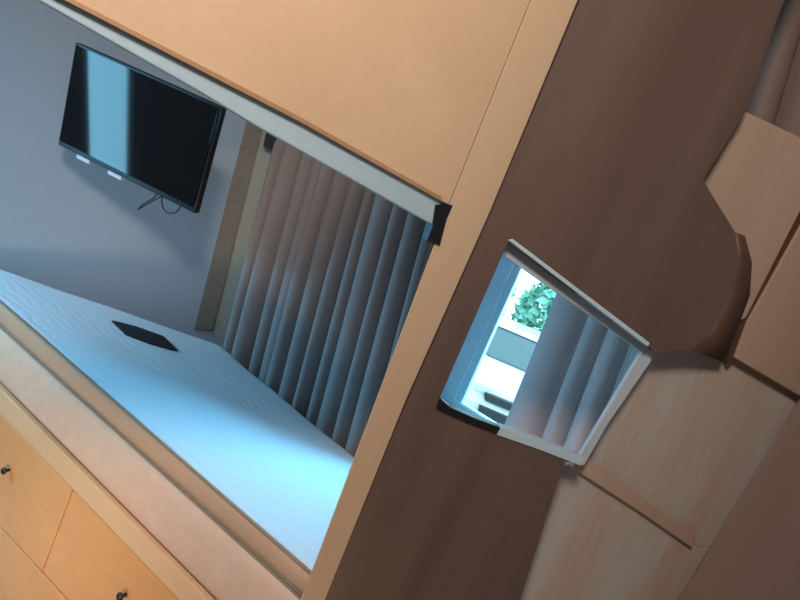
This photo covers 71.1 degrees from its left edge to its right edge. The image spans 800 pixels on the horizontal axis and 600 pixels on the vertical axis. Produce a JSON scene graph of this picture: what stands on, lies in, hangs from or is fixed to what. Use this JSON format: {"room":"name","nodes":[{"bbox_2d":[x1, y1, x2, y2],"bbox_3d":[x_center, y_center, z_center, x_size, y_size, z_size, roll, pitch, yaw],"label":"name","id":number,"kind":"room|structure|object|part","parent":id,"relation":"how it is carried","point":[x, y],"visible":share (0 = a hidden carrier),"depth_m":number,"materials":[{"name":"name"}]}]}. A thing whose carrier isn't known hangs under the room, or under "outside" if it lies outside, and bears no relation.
{"room":"ship cabin","nodes":[
{"label":"ship cabin","id":0,"kind":"room"},
{"bbox_2d":[0,0,245,347],"bbox_3d":[-1.593,-0.671,2.390,2.344,2.850,0.080,21,6,-22],"label":"wall","id":1,"kind":"structure","parent":0,"point":[68,225],"depth_m":2.48,"materials":[{"name":"paint"}]},
{"bbox_2d":[58,42,226,213],"bbox_3d":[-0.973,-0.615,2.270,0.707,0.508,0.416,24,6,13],"label":"television","id":2,"kind":"object","parent":1,"relation":"attached to","point":[154,133],"visible":1,"depth_m":2.10,"materials":[{"name":"black plastic"}]},
{"bbox_2d":[194,121,261,329],"bbox_3d":[-0.811,-0.375,2.683,0.208,1.122,0.010,21,6,-22],"label":"trim","id":3,"kind":"structure","parent":1,"relation":"attached to","point":[226,237],"depth_m":2.68,"materials":[{"name":"beige wood"}]},
{"bbox_2d":[213,130,271,340],"bbox_3d":[-0.708,-0.349,2.727,0.297,1.208,0.006,21,6,-22],"label":"blind","id":4,"kind":"object","parent":1,"relation":"attached to","point":[263,155],"visible":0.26,"depth_m":2.72,"materials":[{"name":"fabric"}]},
{"bbox_2d":[263,133,276,149],"bbox_3d":[-0.015,-0.437,2.160,1.950,0.101,0.164,28,8,37],"label":"rail","id":5,"kind":"object","parent":1,"relation":"attached to","point":[269,141],"visible":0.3,"depth_m":2.59,"materials":[{"name":"black plastic"}]},
{"bbox_2d":[223,139,440,456],"bbox_3d":[-0.317,-0.077,2.333,1.370,1.444,0.165,28,8,37],"label":"curtain","id":6,"kind":"object","parent":5,"relation":"hanging from","point":[332,269],"visible":0.48,"depth_m":2.27,"materials":[{"name":"fabric"}]},
{"bbox_2d":[504,293,638,450],"bbox_3d":[0.598,0.275,1.613,0.581,0.799,0.094,28,8,38],"label":"curtain","id":7,"kind":"object","parent":5,"relation":"hanging from","point":[576,365],"visible":0.27,"depth_m":1.67,"materials":[{"name":"fabric"}]},
{"bbox_2d":[325,0,783,599],"bbox_3d":[0.362,0.045,1.167,0.731,2.188,0.050,22,6,-11],"label":"partition panel","id":8,"kind":"object","parent":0,"point":[603,198],"depth_m":1.13,"materials":[{"name":"brown wood"}]},
{"bbox_3d":[0.141,0.237,1.163,0.144,0.027,0.030,22,6,-10],"label":"rubber strip","id":9,"kind":"part","parent":8,"relation":"part of","materials":[{"name":"black rubber"}]},
{"bbox_3d":[0.319,0.124,1.187,0.423,0.383,0.012,22,6,-10],"label":"reveal frame","id":10,"kind":"part","parent":8,"relation":"part of","materials":[{"name":"grey paint"}]},
{"bbox_3d":[0.366,-0.014,1.146,0.373,0.091,0.020,22,6,-10],"label":"opening trim","id":11,"kind":"part","parent":8,"relation":"part of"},
{"bbox_3d":[0.029,-1.349,0.441,4.700,0.060,4.539,23,6,0],"label":"ceiling","id":12,"kind":"structure","parent":0,"visible":0},
{"bbox_2d":[745,0,799,136],"bbox_3d":[1.017,-0.607,1.247,0.484,0.732,0.078,22,6,-10],"label":"curtain","id":13,"kind":"object","parent":12,"relation":"hanging from","point":[774,99],"visible":0.58,"depth_m":1.24,"materials":[{"name":"brown fabric"}]},
{"bbox_3d":[-1.100,1.311,0.745,4.700,0.050,4.539,23,6,0],"label":"floor","id":14,"kind":"structure","parent":0,"visible":0},
{"bbox_2d":[0,329,299,599],"bbox_3d":[-1.437,0.495,2.404,3.295,0.834,0.845,26,7,29],"label":"cabinet","id":15,"kind":"object","parent":14,"relation":"on","point":[84,515],"visible":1,"depth_m":1.66,"materials":[{"name":"wood"}]},
{"bbox_3d":[-1.308,0.564,1.854,0.024,0.024,0.027,23,6,0],"label":"knob","id":16,"kind":"part","parent":15,"relation":"part of","materials":[{"name":"metal"}]},
{"bbox_3d":[-1.452,0.550,1.963,0.996,0.366,0.018,26,7,29],"label":"drawer","id":17,"kind":"part","parent":15,"relation":"part of","materials":[{"name":"laminate"}]},
{"bbox_3d":[-1.568,0.265,2.058,3.239,0.109,0.022,26,7,29],"label":"rail","id":18,"kind":"part","parent":15,"relation":"part of","materials":[{"name":"laminate"}]},
{"bbox_3d":[-0.674,0.882,1.497,0.926,0.301,0.018,26,7,29],"label":"drawer","id":19,"kind":"part","parent":15,"relation":"part of","materials":[{"name":"laminate"}]},
{"bbox_3d":[-0.760,0.805,1.525,0.024,0.024,0.027,23,6,0],"label":"knob","id":20,"kind":"part","parent":15,"relation":"part of","materials":[{"name":"metal"}]},
{"bbox_2d":[0,270,353,598],"bbox_3d":[-1.292,0.122,2.397,3.239,0.191,0.836,26,7,29],"label":"mattress","id":21,"kind":"object","parent":15,"relation":"on","point":[267,476],"visible":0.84,"depth_m":1.80,"materials":[{"name":"white fabric"}]},
{"bbox_2d":[36,0,577,599],"bbox_3d":[-0.233,-0.163,0.836,1.026,2.077,0.052,18,8,-38],"label":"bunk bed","id":22,"kind":"object","parent":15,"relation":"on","point":[393,97],"visible":1,"depth_m":0.91,"materials":[{"name":"brown wood"}]},
{"bbox_3d":[-0.237,-0.266,0.774,0.838,0.060,0.012,18,8,-38],"label":"edge trim","id":23,"kind":"part","parent":22,"relation":"part of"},
{"bbox_3d":[0.067,-0.144,1.028,0.043,0.078,0.020,18,8,-38],"label":"strike plate","id":24,"kind":"part","parent":22,"relation":"part of","materials":[{"name":"black plastic"}]},
{"bbox_3d":[0.088,-0.056,1.093,0.176,2.077,0.039,18,8,-38],"label":"post","id":25,"kind":"part","parent":22,"relation":"part of","materials":[{"name":"brown wood"}]},
{"bbox_3d":[1.289,0.652,1.522,0.776,2.850,0.080,23,6,0],"label":"wall","id":26,"kind":"structure","parent":0,"visible":0},
{"bbox_2d":[520,350,799,599],"bbox_3d":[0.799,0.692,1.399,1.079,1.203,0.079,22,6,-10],"label":"wardrobe","id":27,"kind":"object","parent":26,"relation":"attached to","point":[663,477],"visible":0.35,"depth_m":1.30,"materials":[{"name":"laminate"}]},
{"bbox_3d":[0.731,0.858,1.400,1.079,0.845,0.020,22,6,-10],"label":"door","id":28,"kind":"part","parent":27,"relation":"part of","materials":[{"name":"laminate"}]},
{"bbox_3d":[0.544,0.463,1.305,0.370,0.118,0.030,22,6,-10],"label":"rail","id":29,"kind":"part","parent":27,"relation":"part of","materials":[{"name":"laminate"}]},
{"bbox_3d":[0.868,0.365,1.335,0.861,0.538,0.020,22,6,-10],"label":"door","id":30,"kind":"part","parent":27,"relation":"part of","materials":[{"name":"laminate"}]},
{"bbox_2d":[678,399,799,599],"bbox_3d":[1.164,0.403,1.212,0.906,1.655,0.016,22,6,-10],"label":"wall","id":31,"kind":"structure","parent":27,"relation":"attached to","point":[755,553],"depth_m":1.17,"materials":[{"name":"brown laminate"}]},
{"bbox_2d":[703,112,799,395],"bbox_3d":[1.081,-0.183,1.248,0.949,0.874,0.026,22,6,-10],"label":"upper cabinet","id":32,"kind":"object","parent":27,"relation":"attached to","point":[754,179],"visible":0.59,"depth_m":1.21,"materials":[{"name":"laminate"}]},
{"bbox_3d":[1.205,-0.133,1.268,0.678,0.873,0.020,22,6,-10],"label":"door","id":33,"kind":"part","parent":32,"relation":"part of","materials":[{"name":"laminate"}]},
{"bbox_3d":[0.209,0.118,2.184,1.776,2.850,1.410,23,6,0],"label":"wall","id":34,"kind":"structure","parent":0,"visible":0},
{"bbox_2d":[441,254,522,421],"bbox_3d":[0.536,0.211,1.913,0.800,0.676,0.117,28,8,37],"label":"window","id":35,"kind":"structure","parent":34,"relation":"in","point":[505,278],"depth_m":2.13,"materials":[{"name":"white plastic"}]},
{"bbox_3d":[0.345,0.117,2.127,0.030,0.596,0.020,28,8,37],"label":"sash","id":36,"kind":"part","parent":35,"relation":"part of","materials":[{"name":"white plastic"}]},
{"label":"outside","id":37,"kind":"structure","parent":0,"visible":0},
{"bbox_3d":[0.441,1.520,9.179,30.000,0.100,34.000,23,6,0],"label":"ground","id":38,"kind":"structure","parent":37,"visible":0},
{"bbox_2d":[464,316,540,423],"bbox_3d":[1.819,1.213,9.247,1.795,1.520,4.200,23,6,0],"label":"car","id":39,"kind":"object","parent":38,"relation":"on","point":[492,392],"visible":0.16,"depth_m":8.03,"materials":[{"name":"white paint"}]},
{"bbox_2d":[478,404,507,423],"bbox_3d":[1.597,1.683,7.273,1.316,0.180,0.150,23,6,1],"label":"grille","id":40,"kind":"object","parent":39,"relation":"attached to","point":[497,415],"depth_m":7.20,"materials":[{"name":"black plastic"}]},
{"bbox_2d":[484,392,512,410],"bbox_3d":[1.682,1.481,7.250,1.313,0.100,0.150,23,6,1],"label":"grille","id":41,"kind":"object","parent":39,"relation":"attached to","point":[495,399],"depth_m":7.18,"materials":[{"name":"black plastic"}]},
{"bbox_3d":[2.028,0.735,9.667,1.305,0.470,2.609,23,6,0],"label":"cabin glass","id":42,"kind":"part","parent":39,"relation":"part of","materials":[{"name":"glass"}]},
{"bbox_2d":[510,282,555,331],"bbox_3d":[3.706,0.724,13.995,2.150,2.904,2.077,23,6,0],"label":"tree","id":43,"kind":"object","parent":38,"relation":"on","point":[527,313],"visible":0.21,"depth_m":13.60,"materials":[{"name":"green plant"}]}
]}

